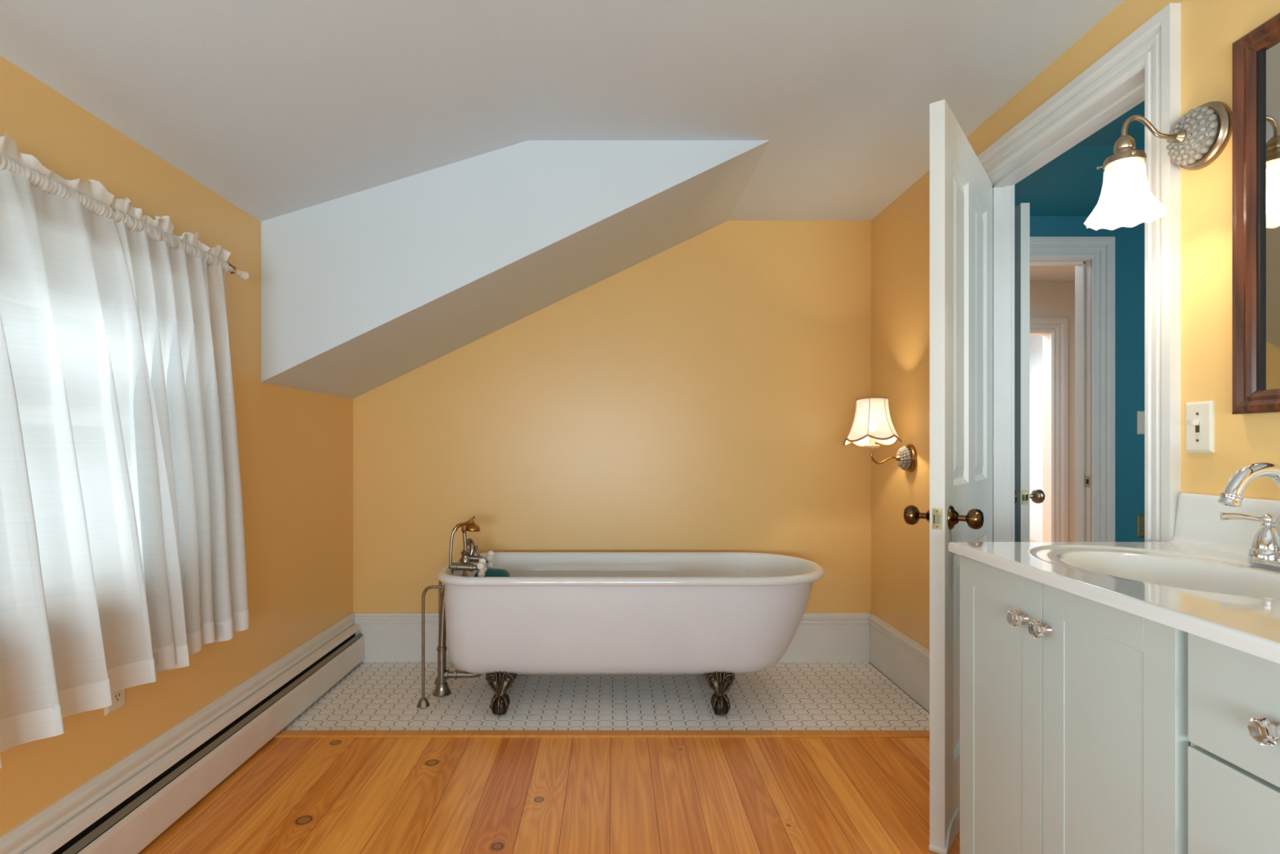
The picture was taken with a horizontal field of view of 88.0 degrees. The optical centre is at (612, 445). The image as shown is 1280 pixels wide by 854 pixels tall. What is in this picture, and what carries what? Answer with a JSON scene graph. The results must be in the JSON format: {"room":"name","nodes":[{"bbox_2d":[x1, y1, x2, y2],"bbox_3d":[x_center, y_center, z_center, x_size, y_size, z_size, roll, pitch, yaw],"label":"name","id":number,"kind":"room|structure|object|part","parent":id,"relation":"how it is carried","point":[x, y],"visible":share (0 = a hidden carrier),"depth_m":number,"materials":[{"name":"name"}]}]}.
{"room":"bathroom","nodes":[
{"label":"bathroom","id":0,"kind":"room"},
{"bbox_2d":[0,55,353,836],"bbox_3d":[-1.387,-0.050,1.010,0.120,2.500,4.960,0,0,0],"label":"wall","id":1,"kind":"structure","parent":0,"point":[295,446],"depth_m":2.34,"materials":[{"name":"yellow paint"}]},
{"bbox_2d":[104,688,124,715],"bbox_3d":[-1.323,0.648,1.765,0.009,0.115,0.070,0,0,0],"label":"wall outlet","id":2,"kind":"object","parent":1,"relation":"attached to","point":[117,697],"visible":0.38,"depth_m":1.76,"materials":[{"name":"beige plastic"}]},
{"bbox_2d":[112,689,121,703],"bbox_3d":[-1.320,0.668,1.765,0.003,0.029,0.029,0,0,0],"label":"socket","id":3,"kind":"object","parent":2,"relation":"attached to","point":[117,696],"depth_m":1.76,"materials":[{"name":"beige plastic"}]},
{"bbox_2d":[0,612,355,853],"bbox_3d":[-1.317,0.974,1.010,0.020,0.252,4.720,0,0,0],"label":"baseboard","id":4,"kind":"structure","parent":1,"relation":"attached to","point":[19,840],"depth_m":1.86,"materials":[{"name":"white paint"}]},
{"bbox_2d":[111,211,249,279],"bbox_3d":[-1.278,-0.591,1.163,0.098,0.062,2.189,0,0,0],"label":"curtain rod","id":5,"kind":"object","parent":1,"relation":"attached to","point":[243,275],"visible":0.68,"depth_m":2.19,"materials":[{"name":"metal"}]},
{"bbox_2d":[0,132,189,768],"bbox_3d":[-1.213,-0.011,1.054,0.104,1.264,1.610,0,0,0],"label":"curtain","id":6,"kind":"object","parent":5,"relation":"hanging from","point":[75,633],"visible":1,"depth_m":1.49,"materials":[{"name":"white fabric"}]},
{"bbox_2d":[111,196,248,671],"bbox_3d":[-1.244,-0.014,1.925,0.092,1.255,0.557,0,0,3],"label":"curtain","id":7,"kind":"object","parent":5,"relation":"hanging from","point":[178,283],"visible":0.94,"depth_m":1.92,"materials":[{"name":"white fabric"}]},
{"bbox_2d":[23,623,364,853],"bbox_3d":[-1.286,0.997,1.060,0.048,0.186,4.619,0,0,0],"label":"baseboard heater","id":8,"kind":"object","parent":1,"relation":"attached to","point":[128,819],"visible":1,"depth_m":2.04,"materials":[{"name":"white metal"}]},
{"bbox_2d":[0,0,1124,398],"bbox_3d":[0.029,-0.845,0.995,2.811,1.210,4.890,0,0,0],"label":"ceiling","id":9,"kind":"structure","parent":0,"point":[423,180],"depth_m":2.17,"materials":[{"name":"white paint"}]},
{"bbox_2d":[137,539,1039,853],"bbox_3d":[1.786,1.157,3.275,6.427,0.126,9.450,0,0,0],"label":"floor","id":10,"kind":"structure","parent":0,"point":[805,757],"depth_m":2.26,"materials":[{"name":"wood"}]},
{"bbox_2d":[416,585,444,707],"bbox_3d":[-0.763,0.845,2.800,0.127,0.509,0.054,0,0,0],"label":"supply pipe","id":11,"kind":"object","parent":10,"relation":"on","point":[423,702],"visible":0.96,"depth_m":2.79,"materials":[{"name":"silver metal"}]},
{"bbox_2d":[434,580,441,684],"bbox_3d":[-0.763,0.845,3.075,0.127,0.509,0.054,0,0,0],"label":"supply pipe","id":12,"kind":"object","parent":10,"relation":"on","point":[440,582],"visible":0.17,"depth_m":3.07,"materials":[{"name":"silver metal"}]},
{"bbox_2d":[432,588,481,697],"bbox_3d":[-0.679,0.844,2.940,0.238,0.509,0.082,0,0,0],"label":"drain pipe","id":13,"kind":"object","parent":10,"relation":"on","point":[442,689],"visible":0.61,"depth_m":2.92,"materials":[{"name":"silver metal"}]},
{"bbox_3d":[-0.659,0.990,2.940,0.197,0.080,0.030,0,0,0],"label":"drain arm","id":14,"kind":"part","parent":13,"relation":"part of","materials":[{"name":"silver metal"}]},
{"bbox_2d":[436,551,825,715],"bbox_3d":[0.095,0.811,2.955,1.667,0.576,0.668,0,0,0],"label":"bathtub","id":15,"kind":"object","parent":10,"relation":"on","point":[719,616],"visible":0.98,"depth_m":2.67,"materials":[{"name":"white ceramic"}]},
{"bbox_2d":[448,524,494,577],"bbox_3d":[-0.629,0.492,2.955,0.164,0.284,0.281,0,0,0],"label":"tub faucet","id":16,"kind":"object","parent":15,"relation":"on","point":[468,557],"visible":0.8,"depth_m":2.94,"materials":[{"name":"silver metal"}]},
{"bbox_2d":[448,515,479,576],"bbox_3d":[-0.652,0.450,2.927,0.069,0.283,0.147,0,0,45],"label":"shower","id":17,"kind":"object","parent":16,"relation":"in","point":[473,526],"visible":0.7,"depth_m":2.92,"materials":[{"name":"gold metal"}]},
{"bbox_3d":[-0.658,0.425,2.955,0.023,0.091,0.017,0,0,0],"label":"post","id":18,"kind":"part","parent":16,"relation":"part of","materials":[{"name":"silver metal"}]},
{"bbox_3d":[-0.644,0.462,3.006,0.036,0.085,0.071,0,0,-21],"label":"spout","id":19,"kind":"part","parent":16,"relation":"part of","materials":[{"name":"silver metal"}]},
{"bbox_3d":[-0.603,0.472,2.949,0.031,0.058,0.019,0,0,0],"label":"diverter lever","id":20,"kind":"part","parent":16,"relation":"part of","materials":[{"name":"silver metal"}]},
{"bbox_2d":[474,568,510,577],"bbox_3d":[-0.545,0.725,2.986,0.164,0.330,0.084,0,0,0],"label":"cushion","id":21,"kind":"object","parent":15,"relation":"in","point":[492,572],"visible":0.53,"depth_m":2.98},
{"bbox_2d":[436,551,825,586],"bbox_3d":[0.095,0.724,2.955,1.667,0.402,0.668,0,0,0],"label":"bathtub rim","id":22,"kind":"object","parent":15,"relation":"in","point":[524,568],"depth_m":3.22,"materials":[{"name":"white ceramic"}]},
{"bbox_2d":[928,808,959,853],"bbox_3d":[0.927,1.070,1.852,0.048,0.060,0.165,0,0,38],"label":"door stop","id":23,"kind":"object","parent":10,"relation":"on","point":[954,825],"visible":0.42,"depth_m":1.82,"materials":[{"name":"white paint"}]},
{"bbox_2d":[960,555,1279,853],"bbox_3d":[1.044,0.673,0.915,0.555,0.854,1.230,0,0,0],"label":"vanity cabinet","id":24,"kind":"object","parent":10,"relation":"on","point":[1087,726],"visible":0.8,"depth_m":1.08,"materials":[{"name":"grey paint"}]},
{"bbox_3d":[0.808,0.626,1.381,0.014,0.633,0.177,0,0,0],"label":"recessed panel","id":25,"kind":"part","parent":24,"relation":"part of","materials":[{"name":"grey paint"}]},
{"bbox_3d":[0.809,0.626,1.381,0.019,0.747,0.291,0,0,0],"label":"door","id":26,"kind":"part","parent":24,"relation":"part of","materials":[{"name":"grey paint"}]},
{"bbox_3d":[0.777,0.333,1.279,0.022,0.033,0.033,0,0,0],"label":"glass knob","id":27,"kind":"part","parent":24,"relation":"part of","materials":[{"name":"white"}]},
{"bbox_3d":[0.777,0.336,1.212,0.022,0.033,0.033,0,0,0],"label":"glass knob","id":28,"kind":"part","parent":24,"relation":"part of","materials":[{"name":"white"}]},
{"bbox_3d":[0.808,0.626,1.087,0.014,0.633,0.178,0,0,0],"label":"recessed panel","id":29,"kind":"part","parent":24,"relation":"part of","materials":[{"name":"grey paint"}]},
{"bbox_2d":[947,492,1279,663],"bbox_3d":[1.027,0.230,0.907,0.592,0.244,1.276,0,0,0],"label":"sink","id":30,"kind":"object","parent":24,"relation":"in","point":[1202,581],"visible":0.82,"depth_m":1.28,"materials":[{"name":"white ceramic"}]},
{"bbox_2d":[1217,462,1279,568],"bbox_3d":[1.188,0.127,1.205,0.165,0.193,0.171,0,0,0],"label":"sink faucet","id":31,"kind":"object","parent":30,"relation":"on","point":[1264,549],"visible":1,"depth_m":1.23,"materials":[{"name":"silver metal"}]},
{"bbox_3d":[1.208,0.137,1.268,0.066,0.017,0.017,0,0,27],"label":"lever","id":32,"kind":"part","parent":31,"relation":"part of","materials":[{"name":"silver metal"}]},
{"bbox_3d":[1.186,0.109,1.205,0.143,0.158,0.029,0,0,0],"label":"spout","id":33,"kind":"part","parent":31,"relation":"part of","materials":[{"name":"silver metal"}]},
{"bbox_3d":[1.243,0.174,1.256,0.055,0.092,0.055,0,0,0],"label":"handle","id":34,"kind":"part","parent":31,"relation":"part of","materials":[{"name":"silver metal"}]},
{"bbox_3d":[1.243,0.218,1.205,0.054,0.011,0.158,0,0,0],"label":"deck plate","id":35,"kind":"part","parent":31,"relation":"part of","materials":[{"name":"silver metal"}]},
{"bbox_3d":[0.809,0.626,1.087,0.019,0.747,0.292,0,0,0],"label":"door","id":36,"kind":"part","parent":24,"relation":"part of","materials":[{"name":"grey paint"}]},
{"bbox_3d":[0.809,0.531,0.789,0.019,0.228,0.268,0,0,0],"label":"drawer","id":37,"kind":"part","parent":24,"relation":"part of","materials":[{"name":"grey paint"}]},
{"bbox_3d":[0.809,0.332,0.789,0.019,0.158,0.268,0,0,0],"label":"drawer","id":38,"kind":"part","parent":24,"relation":"part of","materials":[{"name":"grey paint"}]},
{"bbox_3d":[0.777,0.340,0.789,0.022,0.033,0.033,0,0,0],"label":"glass knob","id":39,"kind":"part","parent":24,"relation":"part of","materials":[{"name":"white"}]},
{"bbox_2d":[353,220,871,613],"bbox_3d":[0.053,-0.050,3.440,2.762,2.500,0.100,0,0,0],"label":"wall","id":40,"kind":"structure","parent":0,"point":[699,395],"depth_m":3.39,"materials":[{"name":"yellow paint"}]},
{"bbox_2d":[353,612,870,662],"bbox_3d":[-0.005,0.977,3.379,2.634,0.246,0.022,0,0,0],"label":"baseboard","id":41,"kind":"structure","parent":40,"relation":"attached to","point":[388,637],"depth_m":3.37,"materials":[{"name":"white paint"}]},
{"bbox_2d":[1029,335,1042,542],"bbox_3d":[3.500,-0.100,6.715,3.000,2.600,2.370,0,0,0],"label":"wall","id":42,"kind":"structure","parent":0,"point":[1035,341],"depth_m":7.67,"materials":[{"name":"white paint"}]},
{"bbox_2d":[1029,280,1075,542],"bbox_3d":[2.950,-0.150,5.480,4.100,2.700,0.100,0,0,0],"label":"wall","id":43,"kind":"structure","parent":0,"point":[1047,299],"depth_m":5.43,"materials":[{"name":"beige paint"}]},
{"bbox_2d":[1029,317,1067,542],"bbox_3d":[3.155,0.029,5.415,1.114,2.142,0.030,0,0,0],"label":"trim","id":44,"kind":"structure","parent":43,"relation":"attached to","point":[1057,327],"depth_m":5.41,"materials":[{"name":"white paint"}]},
{"bbox_2d":[1029,265,1075,280],"bbox_3d":[2.900,-1.400,5.711,4.200,0.100,4.578,0,0,0],"label":"ceiling","id":45,"kind":"structure","parent":0,"point":[1037,273],"depth_m":5.18,"materials":[{"name":"white paint"}]},
{"bbox_2d":[871,0,1279,649],"bbox_3d":[1.377,-0.050,0.960,0.106,2.500,4.859,0,0,0],"label":"wall","id":46,"kind":"structure","parent":0,"point":[900,233],"depth_m":1.83,"materials":[{"name":"yellow paint"}]},
{"bbox_2d":[843,396,917,471],"bbox_3d":[1.179,-0.048,2.940,0.290,0.329,0.244,0,0,0],"label":"wall sconce","id":47,"kind":"object","parent":46,"relation":"attached to","point":[872,424],"visible":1,"depth_m":2.89,"materials":[{"name":"cream fabric"},{"name":"aged brass"},{"name":"white beaded ceramic"}]},
{"bbox_3d":[1.152,-0.103,2.940,0.228,0.212,0.236,0,0,0],"label":"lamp shade","id":48,"kind":"part","parent":47,"relation":"part of","materials":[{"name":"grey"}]},
{"bbox_2d":[864,436,879,448],"bbox_3d":[1.152,-0.025,2.940,0.064,0.075,0.064,0,0,0],"label":"bulb","id":49,"kind":"object","parent":47,"relation":"on","point":[872,444],"depth_m":2.93,"materials":[{"name":"white glass"}]},
{"bbox_3d":[1.208,0.051,2.940,0.123,0.062,0.008,0,0,0],"label":"arm","id":50,"kind":"part","parent":47,"relation":"part of","materials":[{"name":"gold metal"}]},
{"bbox_3d":[1.315,0.055,2.940,0.019,0.124,0.124,0,0,0],"label":"plate","id":51,"kind":"part","parent":47,"relation":"part of","materials":[{"name":"gold metal"}]},
{"bbox_2d":[868,613,929,712],"bbox_3d":[1.313,0.977,2.924,0.022,0.246,0.897,0,0,0],"label":"baseboard","id":52,"kind":"structure","parent":46,"relation":"attached to","point":[904,661],"depth_m":2.99,"materials":[{"name":"white paint"}]},
{"bbox_2d":[903,99,992,848],"bbox_3d":[1.107,0.077,2.081,0.202,2.018,0.752,0,0,39],"label":"door","id":53,"kind":"structure","parent":46,"relation":"in","point":[961,509],"depth_m":1.86,"materials":[{"name":"white paint"}]},
{"bbox_3d":[0.864,0.198,1.885,0.064,0.057,0.057,0,0,38],"label":"knob","id":54,"kind":"part","parent":53,"relation":"part of","materials":[{"name":"brown metal"}]},
{"bbox_3d":[0.879,0.198,1.794,0.025,0.056,0.002,0,0,38],"label":"latch plate","id":55,"kind":"part","parent":53,"relation":"part of","materials":[{"name":"gold metal"}]},
{"bbox_3d":[1.021,0.596,1.951,0.011,0.595,0.212,0,0,39],"label":"raised panel","id":56,"kind":"part","parent":53,"relation":"part of","materials":[{"name":"white paint"}]},
{"bbox_3d":[1.021,-0.347,1.951,0.011,0.920,0.212,0,0,39],"label":"raised panel","id":57,"kind":"part","parent":53,"relation":"part of","materials":[{"name":"white paint"}]},
{"bbox_3d":[0.972,0.198,1.800,0.064,0.057,0.057,0,0,38],"label":"knob","id":58,"kind":"part","parent":53,"relation":"part of","materials":[{"name":"brown metal"}]},
{"bbox_3d":[1.216,-0.347,2.195,0.011,0.920,0.212,0,0,38],"label":"raised panel","id":59,"kind":"part","parent":53,"relation":"part of","materials":[{"name":"white paint"}]},
{"bbox_3d":[1.216,0.596,2.195,0.011,0.595,0.212,0,0,38],"label":"raised panel","id":60,"kind":"part","parent":53,"relation":"part of","materials":[{"name":"white paint"}]},
{"bbox_2d":[988,66,1144,542],"bbox_3d":[1.376,0.073,2.010,0.120,2.053,0.785,0,0,0],"label":"trim","id":61,"kind":"structure","parent":46,"relation":"attached to","point":[1130,92],"depth_m":2.38,"materials":[{"name":"white paint"}]},
{"bbox_2d":[977,3,1180,542],"bbox_3d":[1.312,0.034,2.010,0.025,2.131,0.934,0,0,0],"label":"trim","id":62,"kind":"structure","parent":46,"relation":"attached to","point":[1155,46],"depth_m":1.59,"materials":[{"name":"white paint"}]},
{"bbox_2d":[1084,101,1231,230],"bbox_3d":[1.197,-0.633,1.483,0.253,0.258,0.150,0,0,0],"label":"wall sconce","id":63,"kind":"object","parent":46,"relation":"attached to","point":[1200,135],"visible":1,"depth_m":1.46,"materials":[{"name":"white glass"}]},
{"bbox_3d":[1.146,-0.569,1.483,0.150,0.130,0.150,0,0,0],"label":"lamp shade","id":64,"kind":"part","parent":63,"relation":"part of","materials":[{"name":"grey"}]},
{"bbox_3d":[1.205,-0.713,1.483,0.129,0.053,0.010,0,0,0],"label":"arm","id":65,"kind":"part","parent":63,"relation":"part of","materials":[{"name":"grey metal"}]},
{"bbox_3d":[1.315,-0.692,1.483,0.019,0.140,0.140,0,0,0],"label":"plate","id":66,"kind":"part","parent":63,"relation":"part of","materials":[{"name":"grey metal"}]},
{"bbox_2d":[1185,400,1214,453],"bbox_3d":[1.314,-0.042,1.492,0.020,0.115,0.070,0,0,0],"label":"light switch","id":67,"kind":"object","parent":46,"relation":"attached to","point":[1199,415],"visible":1,"depth_m":1.49,"materials":[{"name":"beige plastic"}]},
{"bbox_2d":[1164,492,1279,555],"bbox_3d":[1.299,0.168,0.907,0.046,0.119,1.276,0,0,0],"label":"backsplash","id":68,"kind":"structure","parent":46,"relation":"attached to","point":[1198,523],"depth_m":1.43,"materials":[{"name":"white stone"}]},
{"bbox_2d":[1231,12,1279,413],"bbox_3d":[1.310,-0.456,1.096,0.028,0.780,0.592,0,0,0],"label":"wall mirror","id":69,"kind":"object","parent":46,"relation":"attached to","point":[1255,55],"visible":1,"depth_m":1.35,"materials":[{"name":"brown wood"}]},
{"bbox_3d":[1.310,-0.823,1.096,0.028,0.046,0.592,0,0,0],"label":"frame rail","id":70,"kind":"part","parent":69,"relation":"part of","materials":[{"name":"brown wood"}]},
{"bbox_3d":[1.310,-0.089,1.096,0.028,0.046,0.592,0,0,0],"label":"frame rail","id":71,"kind":"part","parent":69,"relation":"part of","materials":[{"name":"brown wood"}]},
{"bbox_2d":[1262,40,1279,390],"bbox_3d":[1.319,-0.456,1.096,0.006,0.692,0.504,0,0,0],"label":"mirror glass","id":72,"kind":"object","parent":69,"relation":"on","point":[1271,48],"depth_m":1.32,"materials":[{"name":"mirror"}]},
{"bbox_2d":[1014,100,1144,216],"bbox_3d":[2.369,-1.373,2.055,1.863,0.453,2.511,0,0,0],"label":"ceiling","id":73,"kind":"structure","parent":0,"point":[1071,184],"depth_m":3.06,"materials":[{"name":"teal paint"}]},
{"bbox_2d":[1029,216,1144,542],"bbox_3d":[2.417,-0.150,3.365,1.965,2.700,0.110,0,0,0],"label":"wall","id":74,"kind":"structure","parent":0,"point":[1129,242],"depth_m":3.31,"materials":[{"name":"teal paint"}]},
{"bbox_2d":[1014,203,1044,542],"bbox_3d":[1.611,0.077,2.915,0.197,2.018,0.765,0,0,4],"label":"door","id":75,"kind":"structure","parent":74,"relation":"in","point":[1022,495],"depth_m":2.54,"materials":[{"name":"white paint"}]},
{"bbox_3d":[1.585,0.198,2.543,0.025,0.056,0.003,0,0,4],"label":"latch plate","id":76,"kind":"part","parent":75,"relation":"part of","materials":[{"name":"gold metal"}]},
{"bbox_3d":[1.655,0.198,2.599,0.064,0.057,0.057,0,0,4],"label":"knob","id":77,"kind":"part","parent":75,"relation":"part of","materials":[{"name":"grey metal"}]},
{"bbox_2d":[1029,258,1091,542],"bbox_3d":[2.005,0.076,3.365,0.806,2.048,0.118,0,0,0],"label":"trim","id":78,"kind":"structure","parent":74,"relation":"attached to","point":[1082,266],"depth_m":3.35,"materials":[{"name":"white paint"}]},
{"bbox_3d":[2.389,0.180,3.331,0.002,0.056,0.030,0,0,0],"label":"plate","id":79,"kind":"part","parent":78,"relation":"part of","materials":[{"name":"gold metal"}]},
{"bbox_2d":[1029,236,1115,542],"bbox_3d":[2.005,0.032,3.297,0.975,2.136,0.025,0,0,0],"label":"trim","id":80,"kind":"structure","parent":74,"relation":"attached to","point":[1101,250],"depth_m":3.29,"materials":[{"name":"white paint"}]},
{"bbox_2d":[1137,411,1144,434],"bbox_3d":[2.655,-0.115,3.301,0.070,0.115,0.018,0,0,0],"label":"light switch","id":81,"kind":"object","parent":74,"relation":"attached to","point":[1140,415],"visible":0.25,"depth_m":3.30,"materials":[{"name":"beige plastic"}]},
{"bbox_2d":[1137,514,1144,537],"bbox_3d":[2.655,0.400,3.306,0.070,0.115,0.008,0,0,0],"label":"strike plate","id":82,"kind":"object","parent":74,"relation":"attached to","point":[1140,517],"visible":0.46,"depth_m":3.30,"materials":[{"name":"gold metal"}]}
]}

